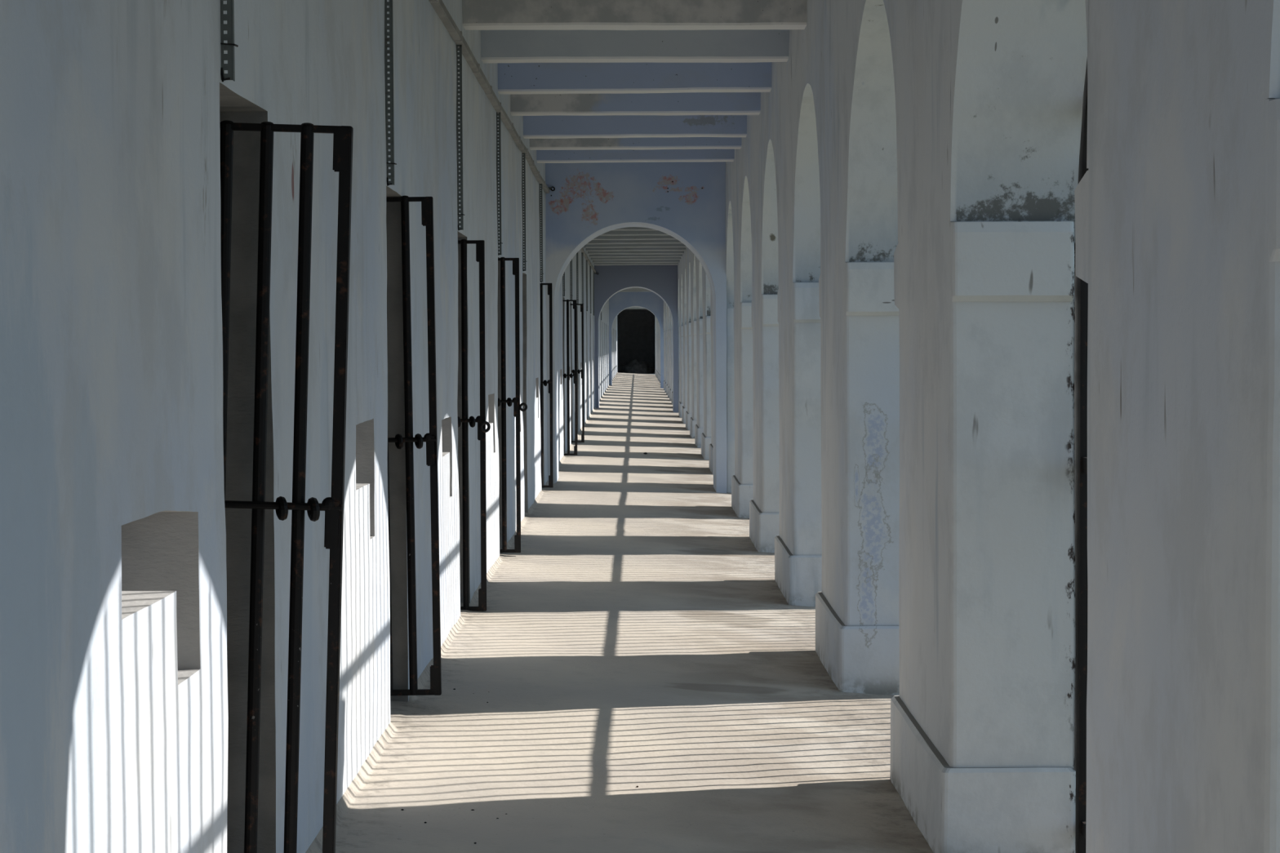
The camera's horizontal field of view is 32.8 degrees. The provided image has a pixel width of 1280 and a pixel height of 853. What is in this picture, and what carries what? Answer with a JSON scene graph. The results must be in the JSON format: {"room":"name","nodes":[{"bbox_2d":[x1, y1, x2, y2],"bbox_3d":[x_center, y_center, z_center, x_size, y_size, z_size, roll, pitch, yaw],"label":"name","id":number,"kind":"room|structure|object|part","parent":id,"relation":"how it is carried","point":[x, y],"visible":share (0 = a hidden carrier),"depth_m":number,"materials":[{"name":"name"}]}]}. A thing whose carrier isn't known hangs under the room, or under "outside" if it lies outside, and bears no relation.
{"room":"prison interior","nodes":[
{"label":"prison interior","id":0,"kind":"room"},
{"bbox_2d":[0,0,617,852],"bbox_3d":[-1.340,-2.220,51.241,0.628,3.907,114.421,0,2,0],"label":"wall","id":1,"kind":"structure","parent":0,"point":[125,564],"depth_m":4.84,"materials":[{"name":"white paint"}]},
{"bbox_2d":[221,0,238,81],"bbox_3d":[-0.942,-1.279,4.951,0.042,0.986,0.028,0,2,0],"label":"channel","id":2,"kind":"object","parent":1,"relation":"attached to","point":[229,6],"visible":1,"depth_m":4.96,"materials":[{"name":"metal"}]},
{"bbox_2d":[221,120,353,852],"bbox_3d":[-1.078,0.218,5.653,0.739,2.003,0.376,0,2,4],"label":"iron gate","id":3,"kind":"object","parent":1,"relation":"attached to","point":[333,506],"visible":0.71,"depth_m":5.49,"materials":[{"name":"black metal"}]},
{"bbox_3d":[-1.053,-0.755,5.473,0.660,0.018,0.022,2,2,0],"label":"rail","id":4,"kind":"part","parent":3,"relation":"part of","materials":[{"name":"black metal"}]},
{"bbox_3d":[-0.781,0.244,5.499,0.049,0.131,0.024,2,2,0],"label":"latch plate","id":5,"kind":"part","parent":3,"relation":"part of","materials":[{"name":"black metal"}]},
{"bbox_3d":[-0.749,-0.695,5.464,0.041,0.110,0.016,2,2,0],"label":"corner plate","id":6,"kind":"part","parent":3,"relation":"part of","materials":[{"name":"black metal"}]},
{"bbox_2d":[383,0,396,186],"bbox_3d":[-0.948,-1.405,8.243,0.042,0.986,0.028,0,2,0],"label":"channel","id":7,"kind":"object","parent":1,"relation":"attached to","point":[390,27],"visible":1,"depth_m":8.24,"materials":[{"name":"black metal"}]},
{"bbox_2d":[384,195,441,695],"bbox_3d":[-1.159,0.078,9.003,0.666,2.036,0.409,-1,2,0],"label":"iron gate","id":8,"kind":"object","parent":1,"relation":"attached to","point":[427,202],"visible":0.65,"depth_m":8.84,"materials":[{"name":"black metal"}]},
{"bbox_3d":[-1.169,-0.917,8.819,0.660,0.018,0.022,-1,2,0],"label":"rail","id":9,"kind":"part","parent":8,"relation":"part of","materials":[{"name":"black metal"}]},
{"bbox_3d":[-1.142,1.090,8.897,0.660,0.023,0.022,-1,2,0],"label":"rail","id":10,"kind":"part","parent":8,"relation":"part of","materials":[{"name":"black metal"}]},
{"bbox_3d":[-0.863,-0.869,8.810,0.041,0.113,0.016,-1,2,0],"label":"corner plate","id":11,"kind":"part","parent":8,"relation":"part of","materials":[{"name":"black metal"}]},
{"bbox_3d":[-0.854,0.093,8.846,0.049,0.134,0.024,-1,2,0],"label":"latch plate","id":12,"kind":"part","parent":8,"relation":"part of","materials":[{"name":"black metal"}]},
{"bbox_3d":[-0.836,1.033,8.883,0.039,0.118,0.016,-1,2,0],"label":"corner plate","id":13,"kind":"part","parent":8,"relation":"part of","materials":[{"name":"black metal"}]},
{"bbox_2d":[456,44,465,231],"bbox_3d":[-0.953,-1.532,11.536,0.042,0.986,0.028,0,2,0],"label":"channel","id":14,"kind":"object","parent":1,"relation":"attached to","point":[460,117],"visible":1,"depth_m":11.53,"materials":[{"name":"black metal"}]},
{"bbox_2d":[456,239,490,611],"bbox_3d":[-1.167,-0.009,12.133,0.731,2.053,0.374,0,2,6],"label":"iron gate","id":15,"kind":"object","parent":1,"relation":"attached to","point":[480,244],"visible":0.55,"depth_m":11.99,"materials":[{"name":"black metal"}]},
{"bbox_3d":[-1.185,-1.014,11.968,0.660,0.019,0.022,0,2,0],"label":"rail","id":16,"kind":"part","parent":15,"relation":"part of","materials":[{"name":"black metal"}]},
{"bbox_3d":[-1.179,1.009,12.046,0.660,0.023,0.022,0,2,0],"label":"rail","id":17,"kind":"part","parent":15,"relation":"part of","materials":[{"name":"black metal"}]},
{"bbox_3d":[-0.880,-0.962,11.958,0.041,0.114,0.016,0,2,0],"label":"corner plate","id":18,"kind":"part","parent":15,"relation":"part of","materials":[{"name":"black metal"}]},
{"bbox_3d":[-0.881,0.008,11.995,0.049,0.135,0.024,0,2,0],"label":"latch plate","id":19,"kind":"part","parent":15,"relation":"part of","materials":[{"name":"black metal"}]},
{"bbox_3d":[-0.873,0.956,12.032,0.039,0.119,0.016,0,2,0],"label":"corner plate","id":20,"kind":"part","parent":15,"relation":"part of","materials":[{"name":"black metal"}]},
{"bbox_2d":[429,0,549,193],"bbox_3d":[-0.951,-2.070,12.398,0.044,0.076,20.940,0,2,0],"label":"cable trunking","id":21,"kind":"object","parent":1,"relation":"attached to","point":[438,6],"visible":0.99,"depth_m":12.99,"materials":[{"name":"plastic"}]},
{"bbox_2d":[496,111,502,255],"bbox_3d":[-0.959,-1.659,14.829,0.042,0.986,0.028,0,2,0],"label":"channel","id":22,"kind":"object","parent":1,"relation":"attached to","point":[499,137],"visible":0.99,"depth_m":14.82,"materials":[{"name":"black metal"}]},
{"bbox_2d":[497,257,527,552],"bbox_3d":[-1.202,-0.148,15.170,0.823,2.060,0.343,1,2,28],"label":"iron gate","id":23,"kind":"object","parent":1,"relation":"attached to","point":[517,406],"visible":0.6,"depth_m":15.14,"materials":[{"name":"black metal"}]},
{"bbox_3d":[-1.170,-1.161,15.115,0.660,0.019,0.022,0,2,0],"label":"rail","id":24,"kind":"part","parent":23,"relation":"part of","materials":[{"name":"black metal"}]},
{"bbox_3d":[-1.161,0.870,15.193,0.660,0.023,0.022,0,2,0],"label":"rail","id":25,"kind":"part","parent":23,"relation":"part of","materials":[{"name":"black metal"}]},
{"bbox_3d":[-0.864,-1.109,15.105,0.041,0.114,0.016,0,2,0],"label":"corner plate","id":26,"kind":"part","parent":23,"relation":"part of","materials":[{"name":"black metal"}]},
{"bbox_3d":[-0.864,-0.135,15.142,0.049,0.136,0.024,0,2,0],"label":"latch plate","id":27,"kind":"part","parent":23,"relation":"part of","materials":[{"name":"black metal"}]},
{"bbox_3d":[-0.855,0.816,15.179,0.039,0.119,0.016,0,2,0],"label":"corner plate","id":28,"kind":"part","parent":23,"relation":"part of","materials":[{"name":"black metal"}]},
{"bbox_2d":[521,152,525,271],"bbox_3d":[-0.964,-1.786,18.121,0.042,0.986,0.028,0,2,0],"label":"channel","id":29,"kind":"object","parent":1,"relation":"attached to","point":[524,156],"visible":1,"depth_m":18.11,"materials":[{"name":"black metal"}]},
{"bbox_2d":[539,183,543,282],"bbox_3d":[-0.970,-1.912,21.414,0.042,0.986,0.028,0,2,0],"label":"channel","id":30,"kind":"object","parent":1,"relation":"attached to","point":[541,196],"visible":1,"depth_m":21.41,"materials":[{"name":"black metal"}]},
{"bbox_2d":[539,282,553,488],"bbox_3d":[-1.201,-0.416,21.839,0.684,2.047,0.374,0,2,4],"label":"iron gate","id":31,"kind":"object","parent":1,"relation":"attached to","point":[549,381],"visible":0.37,"depth_m":21.68,"materials":[{"name":"black metal"}]},
{"bbox_3d":[-0.898,-1.365,21.650,0.041,0.113,0.016,0,2,0],"label":"corner plate","id":32,"kind":"part","parent":31,"relation":"part of","materials":[{"name":"black metal"}]},
{"bbox_3d":[-0.899,-0.398,21.686,0.049,0.135,0.024,0,2,0],"label":"latch plate","id":33,"kind":"part","parent":31,"relation":"part of","materials":[{"name":"black metal"}]},
{"bbox_3d":[-0.891,0.547,21.724,0.039,0.118,0.016,0,2,0],"label":"corner plate","id":34,"kind":"part","parent":31,"relation":"part of","materials":[{"name":"black metal"}]},
{"bbox_2d":[562,272,564,296],"bbox_3d":[-0.981,-2.166,27.999,0.042,0.986,0.028,0,2,0],"label":"channel","id":35,"kind":"object","parent":1,"relation":"attached to","point":[563,280],"visible":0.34,"depth_m":28.00,"materials":[{"name":"black metal"}]},
{"bbox_2d":[562,299,577,455],"bbox_3d":[-1.151,-0.642,28.435,0.681,2.026,0.374,0,2,4],"label":"iron gate","id":36,"kind":"object","parent":1,"relation":"attached to","point":[567,375],"visible":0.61,"depth_m":28.28,"materials":[{"name":"black metal"}]},
{"bbox_3d":[-0.850,-1.582,28.247,0.041,0.112,0.016,0,2,0],"label":"corner plate","id":37,"kind":"part","parent":36,"relation":"part of","materials":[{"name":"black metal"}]},
{"bbox_3d":[-0.849,-0.624,28.282,0.049,0.134,0.024,0,2,0],"label":"latch plate","id":38,"kind":"part","parent":36,"relation":"part of","materials":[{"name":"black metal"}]},
{"bbox_3d":[-0.839,0.311,28.320,0.039,0.117,0.016,0,2,0],"label":"corner plate","id":39,"kind":"part","parent":36,"relation":"part of","materials":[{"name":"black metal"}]},
{"bbox_2d":[570,259,572,299],"bbox_3d":[-0.987,-2.292,31.291,0.042,0.986,0.028,0,2,0],"label":"channel","id":40,"kind":"object","parent":1,"relation":"attached to","point":[571,260],"visible":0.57,"depth_m":31.29,"materials":[{"name":"black metal"}]},
{"bbox_2d":[570,303,584,442],"bbox_3d":[-1.146,-0.783,31.832,0.681,2.026,0.374,0,2,4],"label":"iron gate","id":41,"kind":"object","parent":1,"relation":"attached to","point":[581,371],"visible":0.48,"depth_m":31.67,"materials":[{"name":"black metal"}]},
{"bbox_3d":[-0.845,-0.765,31.680,0.049,0.134,0.024,0,2,0],"label":"latch plate","id":42,"kind":"part","parent":41,"relation":"part of","materials":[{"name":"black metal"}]},
{"bbox_2d":[576,252,578,303],"bbox_3d":[-0.992,-2.419,34.584,0.042,0.986,0.028,0,2,0],"label":"channel","id":43,"kind":"object","parent":1,"relation":"attached to","point":[577,288],"visible":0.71,"depth_m":34.59,"materials":[{"name":"black metal"}]},
{"bbox_2d":[581,252,583,303],"bbox_3d":[-0.998,-2.546,37.877,0.042,0.986,0.028,0,2,0],"label":"channel","id":44,"kind":"object","parent":1,"relation":"attached to","point":[581,252],"visible":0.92,"depth_m":37.87,"materials":[{"name":"black metal"}]},
{"bbox_2d":[586,259,587,311],"bbox_3d":[-1.003,-2.673,41.169,0.042,0.986,0.028,0,2,0],"label":"channel","id":45,"kind":"object","parent":1,"relation":"attached to","point":[587,260],"visible":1,"depth_m":41.16,"materials":[{"name":"black metal"}]},
{"bbox_2d":[580,247,595,272],"bbox_3d":[-0.992,-3.001,36.550,0.044,0.077,25.400,0,2,0],"label":"cable trunking","id":46,"kind":"object","parent":1,"relation":"attached to","point":[584,255],"visible":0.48,"depth_m":41.06,"materials":[{"name":"plastic"}]},
{"bbox_2d":[589,266,591,313],"bbox_3d":[-1.009,-2.800,44.462,0.042,0.986,0.028,0,2,0],"label":"channel","id":47,"kind":"object","parent":1,"relation":"attached to","point":[589,266],"visible":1,"depth_m":44.45,"materials":[{"name":"black metal"}]},
{"bbox_2d":[592,271,594,315],"bbox_3d":[-1.014,-2.926,47.754,0.042,0.986,0.028,0,2,0],"label":"channel","id":48,"kind":"object","parent":1,"relation":"attached to","point":[593,271],"visible":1,"depth_m":47.75,"materials":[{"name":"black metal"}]},
{"bbox_2d":[617,314,618,372],"bbox_3d":[-1.287,-4.551,112.907,0.300,3.820,9.000,0,2,0],"label":"wall","id":49,"kind":"structure","parent":0,"point":[618,314],"depth_m":113.70,"materials":[{"name":"paint"}]},
{"bbox_2d":[306,372,932,852],"bbox_3d":[-0.129,-0.236,51.629,3.020,0.701,113.800,0,2,0],"label":"floor","id":50,"kind":"structure","parent":0,"point":[638,633],"depth_m":9.21,"materials":[{"name":"beige concrete"}]},
{"bbox_2d":[655,334,657,376],"bbox_3d":[0.949,-3.264,102.777,0.418,2.114,1.500,0,2,0],"label":"pier","id":51,"kind":"object","parent":50,"relation":"on","point":[656,335],"visible":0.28,"depth_m":102.07,"materials":[{"name":"white paint"}]},
{"bbox_2d":[657,334,658,378],"bbox_3d":[0.960,-3.011,96.192,0.418,2.114,1.500,0,2,0],"label":"pier","id":52,"kind":"object","parent":50,"relation":"on","point":[657,335],"visible":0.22,"depth_m":95.49,"materials":[{"name":"white paint"}]},
{"bbox_2d":[657,333,659,380],"bbox_3d":[0.966,-2.884,92.900,0.418,2.114,1.500,0,2,0],"label":"pier","id":53,"kind":"object","parent":50,"relation":"on","point":[658,334],"visible":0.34,"depth_m":92.22,"materials":[{"name":"white paint"}]},
{"bbox_2d":[663,331,666,390],"bbox_3d":[0.999,-2.124,73.144,0.418,2.114,1.500,0,2,0],"label":"pier","id":54,"kind":"object","parent":50,"relation":"on","point":[664,380],"visible":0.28,"depth_m":72.43,"materials":[{"name":"white paint"}]},
{"bbox_2d":[664,331,666,392],"bbox_3d":[1.005,-1.997,69.852,0.414,2.113,1.500,0,2,0],"label":"pier","id":55,"kind":"object","parent":50,"relation":"on","point":[665,384],"visible":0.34,"depth_m":69.15,"materials":[{"name":"white paint"}]},
{"bbox_2d":[666,330,668,395],"bbox_3d":[1.010,-1.870,66.559,0.418,2.114,1.500,0,2,0],"label":"pier","id":56,"kind":"object","parent":50,"relation":"on","point":[667,384],"visible":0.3,"depth_m":65.87,"materials":[{"name":"white paint"}]},
{"bbox_2d":[667,329,671,398],"bbox_3d":[1.016,-1.744,63.267,0.418,2.114,1.500,0,2,0],"label":"pier","id":57,"kind":"object","parent":50,"relation":"on","point":[669,376],"visible":0.26,"depth_m":62.58,"materials":[{"name":"white paint"}]},
{"bbox_2d":[669,328,672,400],"bbox_3d":[1.022,-1.617,59.974,0.414,2.113,1.500,0,2,0],"label":"pier","id":58,"kind":"object","parent":50,"relation":"on","point":[671,338],"visible":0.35,"depth_m":59.26,"materials":[{"name":"white paint"}]},
{"bbox_2d":[671,328,672,404],"bbox_3d":[1.027,-1.490,56.681,0.418,2.114,1.500,0,2,0],"label":"pier","id":59,"kind":"object","parent":50,"relation":"on","point":[672,329],"visible":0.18,"depth_m":57.16,"materials":[{"name":"white paint"}]},
{"bbox_2d":[678,325,683,417],"bbox_3d":[1.043,-1.109,46.804,0.418,2.114,1.500,0,2,0],"label":"pier","id":60,"kind":"object","parent":50,"relation":"on","point":[681,402],"visible":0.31,"depth_m":46.10,"materials":[{"name":"white paint"}]},
{"bbox_2d":[681,324,687,423],"bbox_3d":[1.050,-0.983,43.511,0.418,2.114,1.500,0,2,0],"label":"pier","id":61,"kind":"object","parent":50,"relation":"on","point":[684,408],"visible":0.32,"depth_m":42.81,"materials":[{"name":"white paint"}]},
{"bbox_2d":[685,322,691,430],"bbox_3d":[1.056,-0.857,40.219,0.414,2.113,1.500,0,2,0],"label":"pier","id":62,"kind":"object","parent":50,"relation":"on","point":[688,414],"visible":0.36,"depth_m":39.52,"materials":[{"name":"white paint"}]},
{"bbox_2d":[689,320,697,438],"bbox_3d":[1.060,-0.729,36.926,0.418,2.114,1.500,0,2,0],"label":"pier","id":63,"kind":"object","parent":50,"relation":"on","point":[693,420],"visible":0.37,"depth_m":36.22,"materials":[{"name":"white paint"}]},
{"bbox_2d":[694,318,703,448],"bbox_3d":[1.066,-0.603,33.633,0.418,2.114,1.500,0,2,0],"label":"pier","id":64,"kind":"object","parent":50,"relation":"on","point":[699,428],"visible":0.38,"depth_m":32.93,"materials":[{"name":"white paint"}]},
{"bbox_2d":[701,315,711,459],"bbox_3d":[1.072,-0.476,30.341,0.414,2.113,1.500,0,2,0],"label":"pier","id":65,"kind":"object","parent":50,"relation":"on","point":[706,436],"visible":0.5,"depth_m":29.64,"materials":[{"name":"white paint"}]},
{"bbox_2d":[709,313,713,474],"bbox_3d":[1.077,-0.349,27.049,0.418,2.114,1.500,0,2,0],"label":"pier","id":66,"kind":"object","parent":50,"relation":"on","point":[711,455],"visible":0.16,"depth_m":27.19,"materials":[{"name":"white paint"}]},
{"bbox_2d":[731,302,752,518],"bbox_3d":[1.089,-0.096,20.463,0.414,2.113,1.500,0,2,0],"label":"pier","id":67,"kind":"object","parent":50,"relation":"on","point":[742,481],"visible":0.41,"depth_m":19.76,"materials":[{"name":"white paint"}]},
{"bbox_2d":[749,293,779,552],"bbox_3d":[1.094,0.031,17.171,0.418,2.114,1.500,0,2,0],"label":"pier","id":68,"kind":"object","parent":50,"relation":"on","point":[764,508],"visible":0.43,"depth_m":16.46,"materials":[{"name":"white paint"}]},
{"bbox_2d":[774,282,822,606],"bbox_3d":[1.100,0.158,13.878,0.418,2.114,1.500,0,2,0],"label":"pier","id":69,"kind":"object","parent":50,"relation":"on","point":[798,545],"visible":0.54,"depth_m":13.18,"materials":[{"name":"white paint"}]},
{"bbox_2d":[815,262,898,695],"bbox_3d":[1.106,0.284,10.586,0.414,2.113,1.500,0,2,0],"label":"pier","id":70,"kind":"object","parent":50,"relation":"on","point":[856,607],"visible":0.68,"depth_m":9.88,"materials":[{"name":"white paint"}]},
{"bbox_2d":[889,220,1075,852],"bbox_3d":[1.110,0.411,7.293,0.418,2.114,1.500,0,2,0],"label":"pier","id":71,"kind":"object","parent":50,"relation":"on","point":[982,740],"visible":0.99,"depth_m":6.59,"materials":[{"name":"white paint"}]},
{"bbox_2d":[622,307,648,311],"bbox_3d":[-0.200,-6.249,112.693,1.890,0.420,8.700,0,2,0],"label":"ceiling","id":72,"kind":"structure","parent":0,"point":[628,308],"depth_m":112.33,"materials":[{"name":"paint"}]},
{"bbox_2d":[545,161,727,493],"bbox_3d":[-0.041,-1.151,23.413,1.908,3.902,0.985,0,2,0],"label":"wall","id":73,"kind":"structure","parent":0,"point":[684,201],"depth_m":22.88,"materials":[{"name":"white paint"}]},
{"bbox_2d":[594,264,678,412],"bbox_3d":[-0.085,-2.167,49.794,1.905,3.908,0.988,0,2,0],"label":"wall","id":74,"kind":"structure","parent":0,"point":[662,280],"depth_m":49.26,"materials":[{"name":"white paint"}]},
{"bbox_2d":[618,311,653,371],"bbox_3d":[-0.200,-4.723,117.255,1.890,3.820,0.300,0,2,0],"label":"doorway","id":75,"kind":"structure","parent":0,"point":[636,328],"depth_m":117.11,"materials":[{"name":"paint"}]},
{"bbox_2d":[608,291,663,388],"bbox_3d":[-0.130,-3.181,76.174,1.904,3.908,0.987,0,2,0],"label":"wall","id":76,"kind":"structure","parent":0,"point":[620,301],"depth_m":75.65,"materials":[{"name":"white paint"}]},
{"bbox_2d":[653,315,655,373],"bbox_3d":[0.953,-4.562,112.910,0.400,3.820,9.000,0,2,0],"label":"wall","id":77,"kind":"structure","parent":0,"point":[654,315],"depth_m":111.98,"materials":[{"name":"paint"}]},
{"bbox_2d":[655,335,656,369],"bbox_3d":[0.943,-3.391,106.070,0.418,2.114,1.500,0,2,0],"label":"pier","id":78,"kind":"object","parent":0,"point":[655,335],"visible":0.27,"depth_m":105.36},
{"bbox_2d":[656,338,657,377],"bbox_3d":[0.955,-3.138,99.485,0.414,2.113,1.500,0,2,0],"label":"pier","id":79,"kind":"object","parent":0,"point":[657,339],"visible":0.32,"depth_m":98.76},
{"bbox_2d":[658,333,660,381],"bbox_3d":[0.972,-2.758,89.607,0.414,2.113,1.500,0,2,0],"label":"pier","id":80,"kind":"object","parent":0,"point":[659,334],"visible":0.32,"depth_m":88.90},
{"bbox_2d":[663,332,664,380],"bbox_3d":[1.009,-2.249,76.380,0.387,2.112,1.319,0,2,0],"label":"wall","id":81,"kind":"structure","parent":0,"point":[664,332],"depth_m":75.72,"materials":[{"name":"white paint"}]},
{"bbox_2d":[678,326,679,402],"bbox_3d":[1.053,-1.235,50.039,0.387,2.112,1.319,0,2,0],"label":"pier","id":82,"kind":"structure","parent":0,"point":[678,326],"depth_m":49.37,"materials":[{"name":"white paint"}]},
{"bbox_2d":[726,307,735,493],"bbox_3d":[1.098,-0.221,23.699,0.387,2.112,1.319,0,2,0],"label":"pier","id":83,"kind":"structure","parent":0,"point":[730,312],"depth_m":23.04,"materials":[{"name":"white paint"}]},
{"bbox_2d":[655,0,1279,335],"bbox_3d":[1.044,-3.213,49.962,0.394,1.846,110.727,0,2,0],"label":"wall","id":84,"kind":"structure","parent":0,"point":[884,123],"depth_m":6.54,"materials":[{"name":"white paint"}]},
{"bbox_2d":[1073,67,1088,852],"bbox_3d":[1.346,-0.124,5.565,0.040,3.085,2.168,0,2,0],"label":"iron grille","id":85,"kind":"object","parent":84,"relation":"in","point":[1080,712],"visible":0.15,"depth_m":6.58,"materials":[{"name":"black metal"}]},
{"bbox_3d":[1.345,1.253,5.620,0.012,0.040,1.960,0,2,0],"label":"rail","id":86,"kind":"part","parent":85,"relation":"part of","materials":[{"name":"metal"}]},
{"bbox_3d":[1.339,0.154,5.577,0.012,0.048,1.960,0,2,0],"label":"rail","id":87,"kind":"part","parent":85,"relation":"part of","materials":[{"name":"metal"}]},
{"bbox_2d":[1074,97,1279,852],"bbox_3d":[1.117,0.538,4.000,0.418,2.114,1.500,0,2,0],"label":"pier","id":88,"kind":"object","parent":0,"point":[1178,235],"visible":1,"depth_m":3.76,"materials":[{"name":"white paint"}]},
{"bbox_3d":[-0.183,-2.662,112.831,1.890,0.240,8.700,0,2,0],"label":"floor","id":89,"kind":"structure","parent":0,"visible":0},
{"bbox_2d":[620,359,653,373],"bbox_3d":[-0.160,-3.038,110.065,1.730,0.745,1.377,0,2,0],"label":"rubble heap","id":90,"kind":"object","parent":89,"relation":"on","point":[635,366],"visible":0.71,"depth_m":109.64,"materials":[{"name":"grey stone"}]},
{"bbox_3d":[-1.419,-4.444,55.968,5.975,0.350,122.800,0,2,0],"label":"ceiling","id":91,"kind":"structure","parent":0,"visible":0},
{"bbox_2d":[598,231,668,235],"bbox_3d":[-0.067,-3.298,35.229,1.949,0.407,0.204,0,2,0],"label":"ceiling beam","id":92,"kind":"structure","parent":91,"relation":"attached to","point":[609,233],"depth_m":35.14,"materials":[{"name":"white paint"}]},
{"bbox_2d":[586,240,682,244],"bbox_3d":[-0.073,-3.413,38.227,1.950,0.407,0.210,0,2,0],"label":"ceiling beam","id":93,"kind":"structure","parent":91,"relation":"attached to","point":[592,242],"depth_m":38.13,"materials":[{"name":"white paint"}]},
{"bbox_2d":[462,0,807,31],"bbox_3d":[-0.031,-2.404,12.017,1.952,0.408,0.207,0,2,0],"label":"ceiling beam","id":94,"kind":"structure","parent":91,"relation":"attached to","point":[477,15],"depth_m":11.92,"materials":[{"name":"white paint"}]},
{"bbox_2d":[497,62,772,94],"bbox_3d":[-0.035,-2.523,15.114,1.957,0.405,0.208,0,2,0],"label":"ceiling beam","id":95,"kind":"structure","parent":91,"relation":"attached to","point":[712,77],"depth_m":15.02,"materials":[{"name":"white paint"}]},
{"bbox_2d":[591,235,677,239],"bbox_3d":[-0.071,-3.355,36.728,1.960,0.409,0.209,0,2,0],"label":"ceiling beam","id":96,"kind":"structure","parent":91,"relation":"attached to","point":[624,237],"depth_m":36.64,"materials":[{"name":"white paint"}]},
{"bbox_2d":[610,226,658,231],"bbox_3d":[-0.063,-3.240,33.730,1.950,0.404,0.208,0,2,0],"label":"ceiling beam","id":97,"kind":"structure","parent":91,"relation":"attached to","point":[626,228],"depth_m":33.64,"materials":[{"name":"white paint"}]},
{"bbox_2d":[480,29,789,63],"bbox_3d":[-0.031,-2.458,13.436,1.950,0.406,0.206,0,2,0],"label":"ceiling beam","id":98,"kind":"structure","parent":91,"relation":"attached to","point":[644,46],"depth_m":13.34,"materials":[{"name":"white paint"}]},
{"bbox_2d":[510,93,759,115],"bbox_3d":[-0.036,-2.578,16.565,1.954,0.406,0.209,0,2,0],"label":"ceiling beam","id":99,"kind":"structure","parent":91,"relation":"attached to","point":[584,104],"depth_m":16.47,"materials":[{"name":"white paint"}]},
{"bbox_2d":[528,137,741,150],"bbox_3d":[-0.043,-2.694,19.510,1.954,0.407,0.208,0,2,0],"label":"ceiling beam","id":100,"kind":"structure","parent":91,"relation":"attached to","point":[690,143],"depth_m":19.42,"materials":[{"name":"white paint"}]},
{"bbox_2d":[523,115,747,138],"bbox_3d":[-0.039,-2.652,18.412,1.954,0.407,0.205,0,2,0],"label":"ceiling beam","id":101,"kind":"structure","parent":91,"relation":"attached to","point":[537,126],"depth_m":18.32,"materials":[{"name":"white paint"}]},
{"bbox_2d":[536,148,734,163],"bbox_3d":[-0.045,-2.746,20.909,1.954,0.406,0.208,0,2,0],"label":"ceiling beam","id":102,"kind":"structure","parent":91,"relation":"attached to","point":[727,154],"depth_m":20.81,"materials":[{"name":"white paint"}]},
{"bbox_2d":[583,243,687,248],"bbox_3d":[-0.079,-3.470,39.726,1.955,0.406,0.206,0,2,0],"label":"ceiling beam","id":103,"kind":"structure","parent":91,"relation":"attached to","point":[657,245],"depth_m":39.63,"materials":[{"name":"white paint"}]},
{"bbox_2d":[591,259,679,262],"bbox_3d":[-0.092,-3.759,47.221,1.953,0.411,0.209,0,2,0],"label":"ceiling beam","id":104,"kind":"structure","parent":91,"relation":"attached to","point":[624,260],"depth_m":47.12,"materials":[{"name":"white paint"}]},
{"bbox_2d":[622,289,648,290],"bbox_3d":[-0.131,-4.740,72.702,1.955,0.405,0.207,0,2,0],"label":"ceiling beam","id":105,"kind":"structure","parent":91,"relation":"attached to","point":[622,290],"depth_m":72.61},
{"bbox_2d":[586,247,685,251],"bbox_3d":[-0.081,-3.528,41.225,1.950,0.403,0.208,0,2,0],"label":"ceiling beam","id":106,"kind":"structure","parent":91,"relation":"attached to","point":[608,249],"depth_m":41.13,"materials":[{"name":"white paint"}]},
{"bbox_2d":[587,250,684,254],"bbox_3d":[-0.081,-3.586,42.720,1.947,0.408,0.208,0,2,0],"label":"ceiling beam","id":107,"kind":"structure","parent":91,"relation":"attached to","point":[629,251],"depth_m":42.62,"materials":[{"name":"white paint"}]},
{"bbox_2d":[589,253,682,257],"bbox_3d":[-0.084,-3.642,44.223,1.950,0.405,0.209,0,2,0],"label":"ceiling beam","id":108,"kind":"structure","parent":91,"relation":"attached to","point":[622,255],"depth_m":44.13,"materials":[{"name":"white paint"}]},
{"bbox_2d":[591,257,680,260],"bbox_3d":[-0.086,-3.704,45.722,1.955,0.408,0.209,0,2,0],"label":"ceiling beam","id":109,"kind":"structure","parent":91,"relation":"attached to","point":[592,258],"depth_m":45.63,"materials":[{"name":"white paint"}]},
{"bbox_2d":[593,262,678,265],"bbox_3d":[-0.092,-3.819,48.718,1.954,0.411,0.204,0,2,0],"label":"ceiling beam","id":110,"kind":"structure","parent":91,"relation":"attached to","point":[594,264],"depth_m":48.63,"materials":[{"name":"white paint"}]},
{"bbox_2d":[624,288,647,289],"bbox_3d":[-0.132,-4.684,71.202,1.956,0.408,0.206,0,2,0],"label":"ceiling beam","id":111,"kind":"structure","parent":91,"relation":"attached to","point":[627,288],"depth_m":71.12,"materials":[{"name":"white paint"}]},
{"bbox_2d":[620,290,651,291],"bbox_3d":[-0.138,-4.800,74.199,1.951,0.405,0.206,0,2,0],"label":"ceiling beam","id":112,"kind":"structure","parent":91,"relation":"attached to","point":[620,291],"depth_m":74.11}
]}

